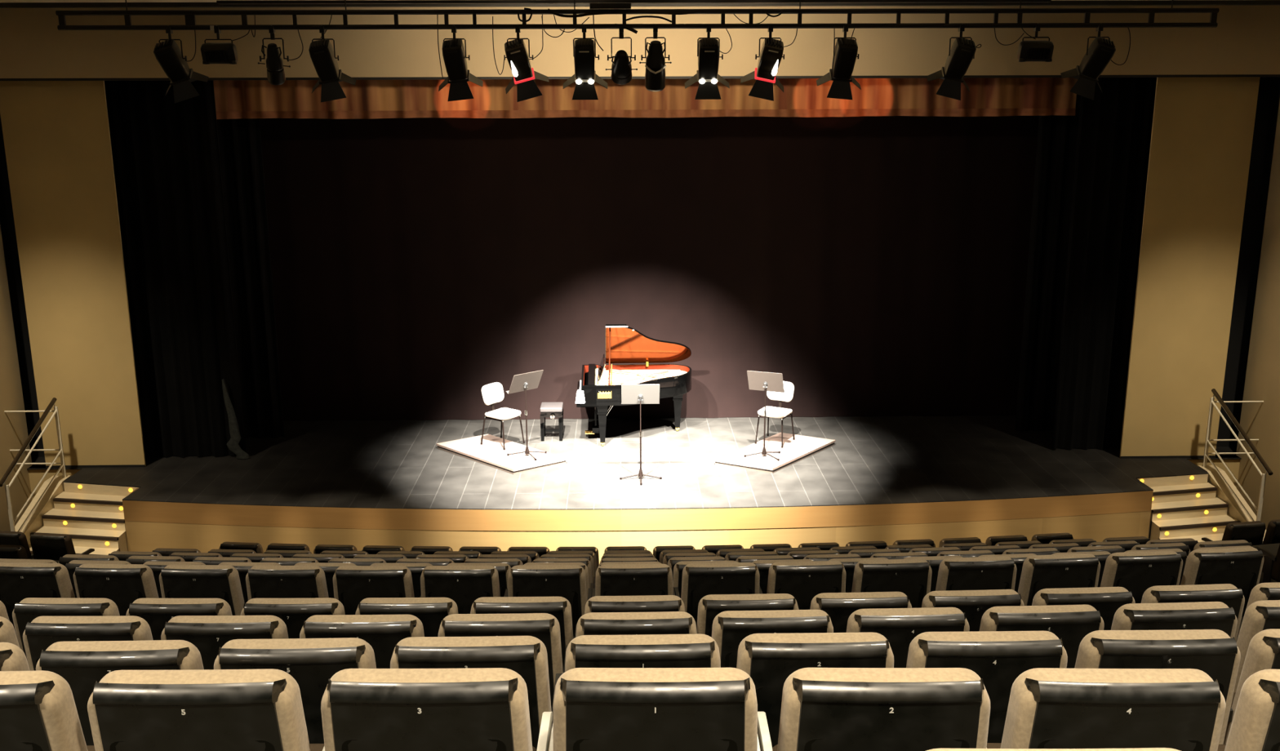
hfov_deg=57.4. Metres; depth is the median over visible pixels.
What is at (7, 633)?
seat
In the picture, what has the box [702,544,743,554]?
seat
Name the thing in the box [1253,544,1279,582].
seat
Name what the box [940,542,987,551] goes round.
seat
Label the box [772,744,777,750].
seat cushion
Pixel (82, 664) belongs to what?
seat
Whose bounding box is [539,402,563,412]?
cushion
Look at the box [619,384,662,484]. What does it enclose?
music stand
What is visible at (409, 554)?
seat
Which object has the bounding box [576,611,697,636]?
seat
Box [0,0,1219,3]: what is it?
ceiling
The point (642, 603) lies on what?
seat
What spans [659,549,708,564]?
seat
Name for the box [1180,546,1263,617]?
seat
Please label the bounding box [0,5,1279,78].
wall
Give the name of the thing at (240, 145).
curtain
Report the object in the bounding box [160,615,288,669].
seat
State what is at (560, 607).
seat
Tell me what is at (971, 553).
seat
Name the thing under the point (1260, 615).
seat
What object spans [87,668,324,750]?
seat
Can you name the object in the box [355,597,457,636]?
seat
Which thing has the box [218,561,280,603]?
seat
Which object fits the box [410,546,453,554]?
seat
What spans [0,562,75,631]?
seat
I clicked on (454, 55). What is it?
lantern
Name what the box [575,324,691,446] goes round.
grand piano
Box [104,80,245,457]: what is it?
curtain
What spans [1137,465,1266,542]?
stair
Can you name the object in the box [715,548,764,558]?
seat
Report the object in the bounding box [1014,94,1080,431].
curtain
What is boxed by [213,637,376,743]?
seat
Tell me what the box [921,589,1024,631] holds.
seat
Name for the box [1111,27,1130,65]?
cable
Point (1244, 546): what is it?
seat
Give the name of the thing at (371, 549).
seat
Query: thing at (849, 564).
seat
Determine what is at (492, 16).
cable
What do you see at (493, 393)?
chair
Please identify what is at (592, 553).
seat
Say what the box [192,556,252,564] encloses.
seat
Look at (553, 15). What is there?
cable
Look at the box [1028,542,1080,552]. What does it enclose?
seat
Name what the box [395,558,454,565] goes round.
seat
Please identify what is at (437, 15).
cable
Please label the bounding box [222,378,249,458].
lining
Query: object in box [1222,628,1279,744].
seat
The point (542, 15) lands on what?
cable
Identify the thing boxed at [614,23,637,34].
cable
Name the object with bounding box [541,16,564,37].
cable
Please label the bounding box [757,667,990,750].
seat
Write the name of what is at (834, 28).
cable
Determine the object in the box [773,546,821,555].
seat
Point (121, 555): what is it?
seat
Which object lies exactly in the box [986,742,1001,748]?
seat cushion
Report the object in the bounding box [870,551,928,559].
seat
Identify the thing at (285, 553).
seat
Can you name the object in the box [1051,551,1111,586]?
seat
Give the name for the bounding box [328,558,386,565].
seat
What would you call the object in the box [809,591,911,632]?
seat
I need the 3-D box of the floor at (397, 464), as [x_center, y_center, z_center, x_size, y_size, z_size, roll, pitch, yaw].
[-0.026,1.101,16.790,18.700,0.012,4.700,0,14,-1]
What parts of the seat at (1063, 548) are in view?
backrest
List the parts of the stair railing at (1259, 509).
post, rail, guard rail, rail, guard rail, rail, guard rail, handrail, post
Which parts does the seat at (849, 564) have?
backrest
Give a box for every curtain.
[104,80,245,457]
[216,118,284,438]
[259,115,1039,421]
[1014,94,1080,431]
[1051,77,1156,449]
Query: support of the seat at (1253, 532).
on the floor
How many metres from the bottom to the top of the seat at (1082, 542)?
0.924 m
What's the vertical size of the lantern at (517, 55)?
0.766 m
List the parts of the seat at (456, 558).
backrest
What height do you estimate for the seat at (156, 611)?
0.924 m
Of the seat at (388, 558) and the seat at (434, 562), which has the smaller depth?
the seat at (434, 562)
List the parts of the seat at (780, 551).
backrest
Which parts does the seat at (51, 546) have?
panel, backrest, armrest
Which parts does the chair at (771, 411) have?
leg, leg, seat, backrest, leg, leg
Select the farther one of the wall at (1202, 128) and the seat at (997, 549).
the wall at (1202, 128)
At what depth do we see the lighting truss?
11.76 m
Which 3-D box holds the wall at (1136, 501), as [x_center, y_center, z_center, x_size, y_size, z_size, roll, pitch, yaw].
[0.026,1.724,14.843,13.250,0.278,0.620,0,14,-1]
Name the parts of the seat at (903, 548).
backrest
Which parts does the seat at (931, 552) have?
backrest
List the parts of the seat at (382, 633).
backrest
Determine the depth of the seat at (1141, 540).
11.49 m
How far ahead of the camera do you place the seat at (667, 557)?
10.25 m
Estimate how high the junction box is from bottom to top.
0.050 m
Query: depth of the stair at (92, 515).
15.15 m
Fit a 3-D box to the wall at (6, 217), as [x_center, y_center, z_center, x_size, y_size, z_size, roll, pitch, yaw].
[-8.430,-1.831,15.944,0.490,6.140,0.050,0,14,-1]
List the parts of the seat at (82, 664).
backrest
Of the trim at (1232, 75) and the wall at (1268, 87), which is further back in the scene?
the wall at (1268, 87)
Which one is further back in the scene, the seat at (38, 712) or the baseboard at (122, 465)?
the baseboard at (122, 465)
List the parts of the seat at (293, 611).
backrest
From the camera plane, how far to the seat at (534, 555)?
11.20 m
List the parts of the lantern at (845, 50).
barn door, barn door, gel frame, barn door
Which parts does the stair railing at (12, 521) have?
post, handrail, guard rail, rail, guard rail, rail, guard rail, rail, post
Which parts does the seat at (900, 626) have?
backrest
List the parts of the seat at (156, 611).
backrest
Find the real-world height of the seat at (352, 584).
0.924 m
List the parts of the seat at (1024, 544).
backrest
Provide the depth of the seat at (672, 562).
9.33 m
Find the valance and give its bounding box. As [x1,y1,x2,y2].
[213,77,1077,119]
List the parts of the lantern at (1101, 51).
barn door, barn door, barn door, gel frame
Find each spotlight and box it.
[257,24,290,85]
[605,23,637,84]
[639,24,671,92]
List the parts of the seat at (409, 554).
backrest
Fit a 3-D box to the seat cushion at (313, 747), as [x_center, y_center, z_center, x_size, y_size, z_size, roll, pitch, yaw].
[-1.057,1.144,3.151,0.450,0.117,0.400,0,14,0]
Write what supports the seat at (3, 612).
on the floor at (1242, 619)
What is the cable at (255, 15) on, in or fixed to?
hanging from the lighting truss
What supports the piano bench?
on the floor at (397, 464)
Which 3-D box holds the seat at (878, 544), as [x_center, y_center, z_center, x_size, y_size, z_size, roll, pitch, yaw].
[2.561,2.286,13.547,0.538,0.924,0.561,-1,14,-4]
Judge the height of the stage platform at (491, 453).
0.075 m
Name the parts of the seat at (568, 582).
backrest, panel, armrest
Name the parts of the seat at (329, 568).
backrest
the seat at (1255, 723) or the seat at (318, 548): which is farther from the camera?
the seat at (318, 548)
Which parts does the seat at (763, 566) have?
backrest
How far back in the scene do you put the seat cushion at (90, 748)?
3.29 m
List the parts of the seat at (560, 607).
backrest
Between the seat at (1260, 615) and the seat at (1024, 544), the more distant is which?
the seat at (1024, 544)
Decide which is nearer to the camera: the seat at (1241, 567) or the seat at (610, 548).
the seat at (1241, 567)
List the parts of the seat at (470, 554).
backrest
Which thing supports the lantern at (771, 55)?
hanging from the lighting truss
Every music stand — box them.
[506,369,546,460]
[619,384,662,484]
[743,370,785,460]
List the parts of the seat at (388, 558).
backrest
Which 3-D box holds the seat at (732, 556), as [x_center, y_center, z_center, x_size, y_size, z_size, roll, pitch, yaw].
[0.984,1.959,10.592,0.538,0.924,0.561,-1,14,-2]
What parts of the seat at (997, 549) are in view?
backrest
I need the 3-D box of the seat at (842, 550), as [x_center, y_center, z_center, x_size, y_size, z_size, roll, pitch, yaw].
[2.061,2.060,11.611,0.538,0.924,0.561,-1,14,-3]
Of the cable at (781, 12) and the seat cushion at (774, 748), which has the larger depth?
the cable at (781, 12)
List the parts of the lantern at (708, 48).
barn door, gel frame, barn door, clamp stem, barn door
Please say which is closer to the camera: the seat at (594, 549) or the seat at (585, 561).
the seat at (585, 561)
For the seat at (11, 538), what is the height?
0.924 m
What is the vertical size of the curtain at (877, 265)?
6.035 m
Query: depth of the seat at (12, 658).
3.59 m
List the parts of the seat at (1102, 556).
backrest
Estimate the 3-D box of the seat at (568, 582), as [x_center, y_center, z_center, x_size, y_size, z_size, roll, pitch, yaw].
[-0.584,1.589,7.595,0.538,0.924,0.561,0,14,-1]
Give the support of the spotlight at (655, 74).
hanging from the lighting truss
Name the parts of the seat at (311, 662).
backrest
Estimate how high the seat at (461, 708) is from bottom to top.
0.924 m
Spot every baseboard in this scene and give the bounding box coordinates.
[45,464,145,467]
[1120,455,1215,458]
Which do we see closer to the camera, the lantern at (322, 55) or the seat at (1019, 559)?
the seat at (1019, 559)
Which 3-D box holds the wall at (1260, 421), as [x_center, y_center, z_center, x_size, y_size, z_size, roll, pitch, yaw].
[8.699,0.332,6.755,0.200,8.100,18.650,0,14,-1]
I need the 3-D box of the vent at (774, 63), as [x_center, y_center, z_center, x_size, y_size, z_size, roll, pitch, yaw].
[1.379,-3.119,11.849,0.047,0.160,0.100,-10,17,-36]
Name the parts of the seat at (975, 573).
panel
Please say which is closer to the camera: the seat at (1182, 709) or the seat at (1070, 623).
the seat at (1182, 709)
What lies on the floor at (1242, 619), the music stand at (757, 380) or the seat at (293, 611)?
the seat at (293, 611)
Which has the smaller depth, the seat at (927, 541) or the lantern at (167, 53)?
the lantern at (167, 53)
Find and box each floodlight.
[200,25,237,64]
[1017,22,1053,62]
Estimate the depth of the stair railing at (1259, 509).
15.35 m
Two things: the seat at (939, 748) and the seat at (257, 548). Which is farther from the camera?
the seat at (257, 548)
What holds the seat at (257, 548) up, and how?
on the floor
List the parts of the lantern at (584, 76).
barn door, gel frame, barn door, barn door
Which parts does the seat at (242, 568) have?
backrest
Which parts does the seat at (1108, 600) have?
backrest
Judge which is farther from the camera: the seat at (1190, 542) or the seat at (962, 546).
the seat at (962, 546)
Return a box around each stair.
[14,475,139,555]
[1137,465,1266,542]
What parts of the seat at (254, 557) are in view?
backrest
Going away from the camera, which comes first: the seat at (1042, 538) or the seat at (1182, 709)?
the seat at (1182, 709)
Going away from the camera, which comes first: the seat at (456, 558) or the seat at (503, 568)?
the seat at (503, 568)
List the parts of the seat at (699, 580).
armrest, backrest, panel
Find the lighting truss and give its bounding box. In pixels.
[55,0,1219,30]
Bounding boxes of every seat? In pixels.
[0,530,34,559]
[0,544,28,559]
[0,558,57,563]
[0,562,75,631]
[0,600,8,619]
[0,616,19,647]
[0,642,30,671]
[0,670,95,750]
[12,597,119,661]
[22,615,152,671]
[30,532,94,560]
[35,640,204,745]
[57,554,119,566]
[65,560,130,597]
[73,563,159,615]
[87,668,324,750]
[108,551,161,560]
[125,555,185,564]
[125,598,232,639]
[143,560,205,598]
[151,547,200,555]
[159,564,244,615]
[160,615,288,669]
[168,551,222,561]
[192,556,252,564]
[208,549,256,557]
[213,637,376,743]
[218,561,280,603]
[219,542,263,553]
[230,553,283,562]
[240,597,345,638]
[245,564,328,599]
[259,557,318,565]
[263,550,311,557]
[266,542,310,551]
[291,553,345,562]
[293,562,356,598]
[299,613,424,668]
[313,544,357,554]
[320,550,368,558]
[320,667,552,750]
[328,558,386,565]
[333,565,421,614]
[353,554,406,563]
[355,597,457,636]
[361,545,404,554]
[370,563,432,597]
[376,551,424,558]
[390,635,562,750]
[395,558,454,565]
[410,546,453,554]
[415,554,468,563]
[420,565,508,613]
[433,551,481,558]
[438,613,568,708]
[446,562,511,596]
[458,546,501,554]
[463,558,523,568]
[470,595,576,669]
[477,554,531,564]
[490,551,539,562]
[507,546,549,557]
[507,564,591,635]
[524,562,594,600]
[532,558,595,588]
[539,553,595,582]
[546,551,598,577]
[548,667,759,750]
[555,546,600,568]
[564,633,720,671]
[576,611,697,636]
[584,595,684,613]
[591,564,675,596]
[594,561,662,587]
[599,557,658,564]
[600,553,655,559]
[603,550,652,555]
[604,546,646,552]
[653,545,695,562]
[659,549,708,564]
[662,552,716,564]
[666,556,726,577]
[672,560,737,598]
[674,562,759,628]
[696,593,799,637]
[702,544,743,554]
[711,609,833,667]
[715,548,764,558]
[724,551,777,560]
[735,555,793,562]
[736,631,893,750]
[750,543,791,551]
[752,559,812,593]
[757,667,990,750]
[759,560,846,609]
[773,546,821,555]
[786,550,839,559]
[797,542,839,550]
[803,553,861,560]
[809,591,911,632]
[828,557,888,592]
[829,546,876,554]
[845,540,887,549]
[846,607,969,667]
[848,548,900,558]
[851,558,932,608]
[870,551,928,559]
[885,544,933,552]
[893,538,935,547]
[903,555,962,591]
[906,630,1067,742]
[908,546,961,556]
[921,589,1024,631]
[925,747,1180,750]
[935,555,1017,591]
[937,550,994,557]
[938,537,982,547]
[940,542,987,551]
[968,545,1021,554]
[978,553,1035,592]
[979,604,1104,668]
[985,534,1027,546]
[986,667,1226,750]
[995,540,1042,548]
[1002,547,1060,555]
[1017,553,1100,605]
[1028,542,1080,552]
[1031,532,1073,543]
[1031,586,1135,630]
[1048,538,1096,546]
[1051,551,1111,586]
[1066,545,1125,554]
[1074,629,1240,744]
[1087,540,1139,551]
[1100,550,1182,603]
[1102,536,1150,544]
[1111,601,1237,638]
[1125,548,1187,585]
[1131,542,1190,555]
[1141,583,1244,642]
[1145,537,1198,552]
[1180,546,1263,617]
[1193,539,1252,550]
[1196,545,1257,550]
[1201,520,1266,545]
[1217,668,1279,750]
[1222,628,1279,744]
[1233,600,1279,692]
[1236,582,1279,639]
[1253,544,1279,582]
[1262,519,1279,544]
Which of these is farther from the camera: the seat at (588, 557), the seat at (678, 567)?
the seat at (588, 557)
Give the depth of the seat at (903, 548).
11.31 m
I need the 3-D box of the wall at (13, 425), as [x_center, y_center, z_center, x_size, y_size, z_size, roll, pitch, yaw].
[-8.398,0.459,6.465,0.200,8.100,18.650,0,14,-1]
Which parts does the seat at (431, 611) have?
backrest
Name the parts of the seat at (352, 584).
panel, backrest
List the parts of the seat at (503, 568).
panel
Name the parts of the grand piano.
arm, arm, desk rail, leg, gold plate, lid, leg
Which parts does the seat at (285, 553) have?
backrest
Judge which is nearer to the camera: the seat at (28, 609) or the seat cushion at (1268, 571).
the seat at (28, 609)
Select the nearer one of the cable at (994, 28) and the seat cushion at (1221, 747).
the seat cushion at (1221, 747)
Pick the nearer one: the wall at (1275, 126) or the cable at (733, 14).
the cable at (733, 14)
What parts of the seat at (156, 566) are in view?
backrest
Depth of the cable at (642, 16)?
11.81 m
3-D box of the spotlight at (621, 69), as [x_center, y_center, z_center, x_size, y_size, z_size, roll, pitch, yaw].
[-0.188,-3.261,11.873,0.334,0.596,0.367,0,14,-1]
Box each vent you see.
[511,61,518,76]
[771,60,777,75]
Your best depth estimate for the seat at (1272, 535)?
13.88 m
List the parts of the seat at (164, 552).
backrest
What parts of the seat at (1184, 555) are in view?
backrest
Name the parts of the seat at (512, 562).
backrest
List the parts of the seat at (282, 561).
backrest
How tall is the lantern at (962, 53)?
0.766 m
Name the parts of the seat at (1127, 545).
backrest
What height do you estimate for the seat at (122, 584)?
0.924 m
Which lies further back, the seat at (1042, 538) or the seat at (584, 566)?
the seat at (1042, 538)
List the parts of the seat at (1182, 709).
panel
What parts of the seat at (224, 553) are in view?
backrest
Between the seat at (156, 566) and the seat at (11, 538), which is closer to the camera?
the seat at (156, 566)
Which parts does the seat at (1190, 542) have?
backrest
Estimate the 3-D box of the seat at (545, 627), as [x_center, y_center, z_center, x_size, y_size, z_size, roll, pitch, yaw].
[-0.564,1.355,4.956,0.538,0.924,0.561,0,14,-1]
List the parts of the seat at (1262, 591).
backrest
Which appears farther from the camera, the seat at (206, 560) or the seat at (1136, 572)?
the seat at (206, 560)
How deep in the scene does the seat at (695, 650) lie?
3.57 m
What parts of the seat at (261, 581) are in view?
panel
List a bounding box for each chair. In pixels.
[480,382,524,449]
[755,381,795,448]
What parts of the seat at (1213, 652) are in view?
panel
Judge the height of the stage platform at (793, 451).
0.075 m
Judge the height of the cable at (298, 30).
0.423 m
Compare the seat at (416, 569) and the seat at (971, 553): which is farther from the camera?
the seat at (971, 553)
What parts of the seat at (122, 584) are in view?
panel, backrest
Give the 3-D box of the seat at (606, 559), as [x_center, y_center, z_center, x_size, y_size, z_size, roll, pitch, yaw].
[-0.088,1.862,9.644,0.538,0.924,0.561,0,14,-1]
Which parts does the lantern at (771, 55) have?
barn door, barn door, gel frame, barn door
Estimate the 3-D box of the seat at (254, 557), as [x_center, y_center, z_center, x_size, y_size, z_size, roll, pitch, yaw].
[-3.376,1.973,10.594,0.538,0.924,0.561,0,14,2]
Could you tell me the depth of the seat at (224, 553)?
11.26 m
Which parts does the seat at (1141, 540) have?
backrest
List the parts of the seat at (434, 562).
backrest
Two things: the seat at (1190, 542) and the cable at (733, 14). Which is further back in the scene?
the cable at (733, 14)
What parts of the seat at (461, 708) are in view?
panel, armrest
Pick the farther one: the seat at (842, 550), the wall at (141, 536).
the wall at (141, 536)
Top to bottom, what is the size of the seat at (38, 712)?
0.924 m
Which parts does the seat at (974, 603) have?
backrest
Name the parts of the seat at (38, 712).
panel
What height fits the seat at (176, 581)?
0.924 m
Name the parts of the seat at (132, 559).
backrest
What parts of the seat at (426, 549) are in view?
backrest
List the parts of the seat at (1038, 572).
panel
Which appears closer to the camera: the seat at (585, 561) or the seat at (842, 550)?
the seat at (585, 561)
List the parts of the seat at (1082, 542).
backrest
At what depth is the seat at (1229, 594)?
5.66 m
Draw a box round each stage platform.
[436,434,566,474]
[714,432,835,473]
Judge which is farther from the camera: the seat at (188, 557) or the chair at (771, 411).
the chair at (771, 411)
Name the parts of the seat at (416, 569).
backrest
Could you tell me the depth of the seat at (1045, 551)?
9.47 m
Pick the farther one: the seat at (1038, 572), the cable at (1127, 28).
the cable at (1127, 28)
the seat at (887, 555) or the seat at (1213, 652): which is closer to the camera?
the seat at (1213, 652)
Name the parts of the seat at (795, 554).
backrest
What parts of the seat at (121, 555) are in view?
backrest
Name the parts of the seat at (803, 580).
backrest, panel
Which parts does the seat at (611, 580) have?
armrest, panel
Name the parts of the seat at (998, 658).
backrest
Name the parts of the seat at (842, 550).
backrest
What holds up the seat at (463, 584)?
on the floor
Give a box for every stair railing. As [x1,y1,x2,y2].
[0,397,66,531]
[1202,388,1272,521]
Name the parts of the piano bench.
leg, seat frame, leg, leg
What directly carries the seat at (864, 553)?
on the floor
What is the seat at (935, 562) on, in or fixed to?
on the floor
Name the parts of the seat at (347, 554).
backrest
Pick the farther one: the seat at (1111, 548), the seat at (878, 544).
the seat at (878, 544)
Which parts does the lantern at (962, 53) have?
barn door, barn door, gel frame, barn door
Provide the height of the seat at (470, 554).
0.924 m
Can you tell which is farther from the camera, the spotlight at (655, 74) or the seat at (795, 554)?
the spotlight at (655, 74)
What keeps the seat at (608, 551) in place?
on the floor at (1273, 548)
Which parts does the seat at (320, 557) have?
backrest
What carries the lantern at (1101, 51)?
hanging from the lighting truss
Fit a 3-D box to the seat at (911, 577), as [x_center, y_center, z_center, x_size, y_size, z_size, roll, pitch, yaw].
[1.589,1.565,7.665,0.538,0.924,0.561,-1,14,-3]
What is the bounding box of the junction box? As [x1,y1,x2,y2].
[589,3,631,9]
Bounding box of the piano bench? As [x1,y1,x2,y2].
[539,402,563,440]
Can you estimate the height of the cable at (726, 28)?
0.281 m
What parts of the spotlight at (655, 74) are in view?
handle, clamp stem, handle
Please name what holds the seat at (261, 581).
on the floor
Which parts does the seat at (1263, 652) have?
armrest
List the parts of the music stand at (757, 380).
leg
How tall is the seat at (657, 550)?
0.924 m
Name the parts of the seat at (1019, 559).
backrest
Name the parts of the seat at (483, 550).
backrest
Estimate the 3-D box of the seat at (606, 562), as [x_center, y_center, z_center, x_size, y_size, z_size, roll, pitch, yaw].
[-0.068,1.734,8.625,0.538,0.924,0.561,0,14,-1]
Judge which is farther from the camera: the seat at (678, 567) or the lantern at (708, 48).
the lantern at (708, 48)
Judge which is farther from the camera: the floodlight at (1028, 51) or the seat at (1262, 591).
the floodlight at (1028, 51)
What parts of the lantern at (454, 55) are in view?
barn door, gel frame, barn door, barn door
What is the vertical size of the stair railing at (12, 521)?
1.654 m
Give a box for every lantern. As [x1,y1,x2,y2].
[153,25,208,103]
[308,25,355,102]
[438,24,483,101]
[503,24,549,102]
[563,23,607,99]
[684,23,729,99]
[740,23,784,101]
[816,23,861,100]
[926,22,976,100]
[1060,22,1115,100]
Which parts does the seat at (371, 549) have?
backrest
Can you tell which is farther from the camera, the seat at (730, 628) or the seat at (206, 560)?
the seat at (206, 560)
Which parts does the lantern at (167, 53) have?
gel frame, barn door, barn door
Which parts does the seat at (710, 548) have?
backrest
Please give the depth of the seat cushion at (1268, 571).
11.93 m
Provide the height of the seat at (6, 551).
0.924 m
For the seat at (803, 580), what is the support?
on the floor
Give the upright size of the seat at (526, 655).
0.924 m
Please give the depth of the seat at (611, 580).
7.27 m
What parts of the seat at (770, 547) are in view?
backrest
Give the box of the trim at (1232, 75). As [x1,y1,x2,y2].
[0,74,1279,80]
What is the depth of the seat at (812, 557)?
9.38 m
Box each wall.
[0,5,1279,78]
[0,80,146,500]
[0,114,44,457]
[0,220,27,428]
[0,225,31,531]
[122,490,1153,530]
[124,511,1151,563]
[1119,77,1259,488]
[1216,76,1279,446]
[1235,100,1279,529]
[1238,87,1279,422]
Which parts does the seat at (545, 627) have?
armrest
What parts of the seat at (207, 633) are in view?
backrest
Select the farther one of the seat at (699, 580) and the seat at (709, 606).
the seat at (699, 580)
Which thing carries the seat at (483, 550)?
on the floor
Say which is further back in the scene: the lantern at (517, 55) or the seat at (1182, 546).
the lantern at (517, 55)
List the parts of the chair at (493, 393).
leg, backrest, under frame, seat, leg, leg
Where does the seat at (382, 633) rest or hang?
on the floor
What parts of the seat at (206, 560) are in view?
backrest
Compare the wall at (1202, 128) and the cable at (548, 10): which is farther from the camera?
the wall at (1202, 128)
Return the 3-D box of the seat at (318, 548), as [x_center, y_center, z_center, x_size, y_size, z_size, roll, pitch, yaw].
[-3.433,2.317,13.502,0.538,0.924,0.561,1,14,3]
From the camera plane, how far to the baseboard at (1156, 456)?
16.42 m
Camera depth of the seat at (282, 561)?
9.34 m
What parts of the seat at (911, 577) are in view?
panel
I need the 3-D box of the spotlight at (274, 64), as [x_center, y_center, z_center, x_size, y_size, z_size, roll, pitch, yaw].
[-3.700,-3.232,11.789,0.272,0.591,0.343,-10,17,-36]
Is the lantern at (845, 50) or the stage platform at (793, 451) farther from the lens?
the stage platform at (793, 451)
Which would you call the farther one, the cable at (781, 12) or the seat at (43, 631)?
the cable at (781, 12)
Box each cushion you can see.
[86,745,95,750]
[309,743,324,750]
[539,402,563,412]
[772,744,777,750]
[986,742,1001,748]
[1217,744,1226,750]
[1231,692,1235,707]
[1262,555,1276,580]
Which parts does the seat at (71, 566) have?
backrest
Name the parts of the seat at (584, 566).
armrest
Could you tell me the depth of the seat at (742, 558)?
9.35 m
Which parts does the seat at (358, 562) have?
backrest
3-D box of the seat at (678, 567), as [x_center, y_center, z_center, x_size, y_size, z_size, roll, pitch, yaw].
[0.477,1.729,8.638,0.538,0.924,0.561,-1,14,-2]
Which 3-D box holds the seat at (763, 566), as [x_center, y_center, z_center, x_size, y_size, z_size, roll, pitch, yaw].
[1.021,1.723,8.655,0.538,0.924,0.561,-1,14,-2]
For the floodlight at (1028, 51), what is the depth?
11.86 m
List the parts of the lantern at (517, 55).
barn door, gel frame, barn door, barn door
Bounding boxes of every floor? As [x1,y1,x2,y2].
[15,616,1244,638]
[26,414,1241,510]
[53,542,1279,583]
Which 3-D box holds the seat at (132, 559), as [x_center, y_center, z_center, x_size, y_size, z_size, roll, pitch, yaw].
[-3.900,1.859,9.706,0.538,0.924,0.561,1,14,3]
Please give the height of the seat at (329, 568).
0.924 m
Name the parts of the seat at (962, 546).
backrest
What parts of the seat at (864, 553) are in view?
backrest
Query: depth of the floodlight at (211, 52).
11.72 m
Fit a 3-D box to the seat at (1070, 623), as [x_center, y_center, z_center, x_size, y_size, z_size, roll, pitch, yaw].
[1.622,1.334,5.013,0.538,0.924,0.561,-1,14,-2]
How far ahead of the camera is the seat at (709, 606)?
5.57 m
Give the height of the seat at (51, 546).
0.924 m
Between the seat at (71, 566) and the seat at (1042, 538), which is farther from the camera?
the seat at (1042, 538)
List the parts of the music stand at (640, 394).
leg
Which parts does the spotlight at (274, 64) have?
handle, clamp stem, handle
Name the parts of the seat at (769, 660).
panel, backrest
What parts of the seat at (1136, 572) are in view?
backrest, panel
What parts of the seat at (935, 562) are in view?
backrest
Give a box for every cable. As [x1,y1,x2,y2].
[186,30,195,62]
[251,15,255,37]
[288,30,303,60]
[436,14,443,79]
[492,16,504,75]
[517,7,532,22]
[528,14,543,59]
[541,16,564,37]
[547,8,702,17]
[553,14,589,32]
[592,15,603,51]
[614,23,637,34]
[626,15,671,22]
[720,28,732,53]
[733,13,769,23]
[764,9,783,17]
[783,28,797,47]
[831,28,835,76]
[994,28,1024,45]
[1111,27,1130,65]
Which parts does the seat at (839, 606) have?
backrest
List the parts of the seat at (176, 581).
panel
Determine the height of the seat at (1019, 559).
0.924 m
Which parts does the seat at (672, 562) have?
backrest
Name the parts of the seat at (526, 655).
panel, armrest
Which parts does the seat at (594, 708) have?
armrest, panel, armrest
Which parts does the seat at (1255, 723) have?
panel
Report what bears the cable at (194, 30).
hanging from the lighting truss
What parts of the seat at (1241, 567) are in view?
backrest, panel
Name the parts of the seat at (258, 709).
panel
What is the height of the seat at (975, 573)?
0.924 m
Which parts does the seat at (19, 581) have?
panel, backrest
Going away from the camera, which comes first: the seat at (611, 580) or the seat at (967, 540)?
the seat at (611, 580)
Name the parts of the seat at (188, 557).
backrest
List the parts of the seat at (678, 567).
backrest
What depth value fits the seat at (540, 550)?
13.07 m
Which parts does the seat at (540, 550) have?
backrest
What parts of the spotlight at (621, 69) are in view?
clamp stem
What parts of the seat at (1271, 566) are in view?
armrest, leg, backrest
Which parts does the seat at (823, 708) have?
armrest, panel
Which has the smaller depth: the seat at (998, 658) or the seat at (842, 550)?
the seat at (998, 658)
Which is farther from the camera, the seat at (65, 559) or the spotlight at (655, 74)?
the spotlight at (655, 74)
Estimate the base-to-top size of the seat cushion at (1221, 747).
0.117 m
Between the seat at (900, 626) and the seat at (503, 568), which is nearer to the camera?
the seat at (900, 626)
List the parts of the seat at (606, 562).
backrest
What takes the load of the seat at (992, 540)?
on the floor
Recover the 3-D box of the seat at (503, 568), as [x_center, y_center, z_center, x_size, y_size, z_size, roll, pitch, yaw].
[-1.156,1.739,8.616,0.538,0.924,0.561,0,14,0]
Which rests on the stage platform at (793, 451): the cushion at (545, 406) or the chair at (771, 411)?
the chair at (771, 411)
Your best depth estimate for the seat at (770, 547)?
13.12 m
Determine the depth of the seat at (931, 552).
10.35 m
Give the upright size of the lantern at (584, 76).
0.745 m
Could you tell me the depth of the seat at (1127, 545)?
10.47 m
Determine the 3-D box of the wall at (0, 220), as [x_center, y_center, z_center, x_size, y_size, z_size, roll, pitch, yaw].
[-9.453,-2.159,16.797,0.100,6.500,2.800,0,14,-1]
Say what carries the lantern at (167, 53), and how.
hanging from the lighting truss
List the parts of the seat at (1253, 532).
armrest, backrest, panel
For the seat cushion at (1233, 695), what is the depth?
4.17 m
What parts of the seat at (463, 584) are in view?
panel, backrest, armrest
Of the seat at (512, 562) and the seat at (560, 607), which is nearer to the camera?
the seat at (560, 607)
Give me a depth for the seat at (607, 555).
10.24 m
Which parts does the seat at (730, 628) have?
panel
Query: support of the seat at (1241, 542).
on the floor
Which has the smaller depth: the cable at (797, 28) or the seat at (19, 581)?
the seat at (19, 581)
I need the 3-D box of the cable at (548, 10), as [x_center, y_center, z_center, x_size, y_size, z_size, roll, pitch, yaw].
[-0.155,-3.644,11.740,1.551,0.087,0.028,0,14,-1]
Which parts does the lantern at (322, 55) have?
barn door, gel frame, barn door, barn door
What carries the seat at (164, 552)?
on the floor at (1273, 548)
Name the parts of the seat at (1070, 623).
backrest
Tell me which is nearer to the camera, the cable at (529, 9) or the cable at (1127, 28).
the cable at (529, 9)

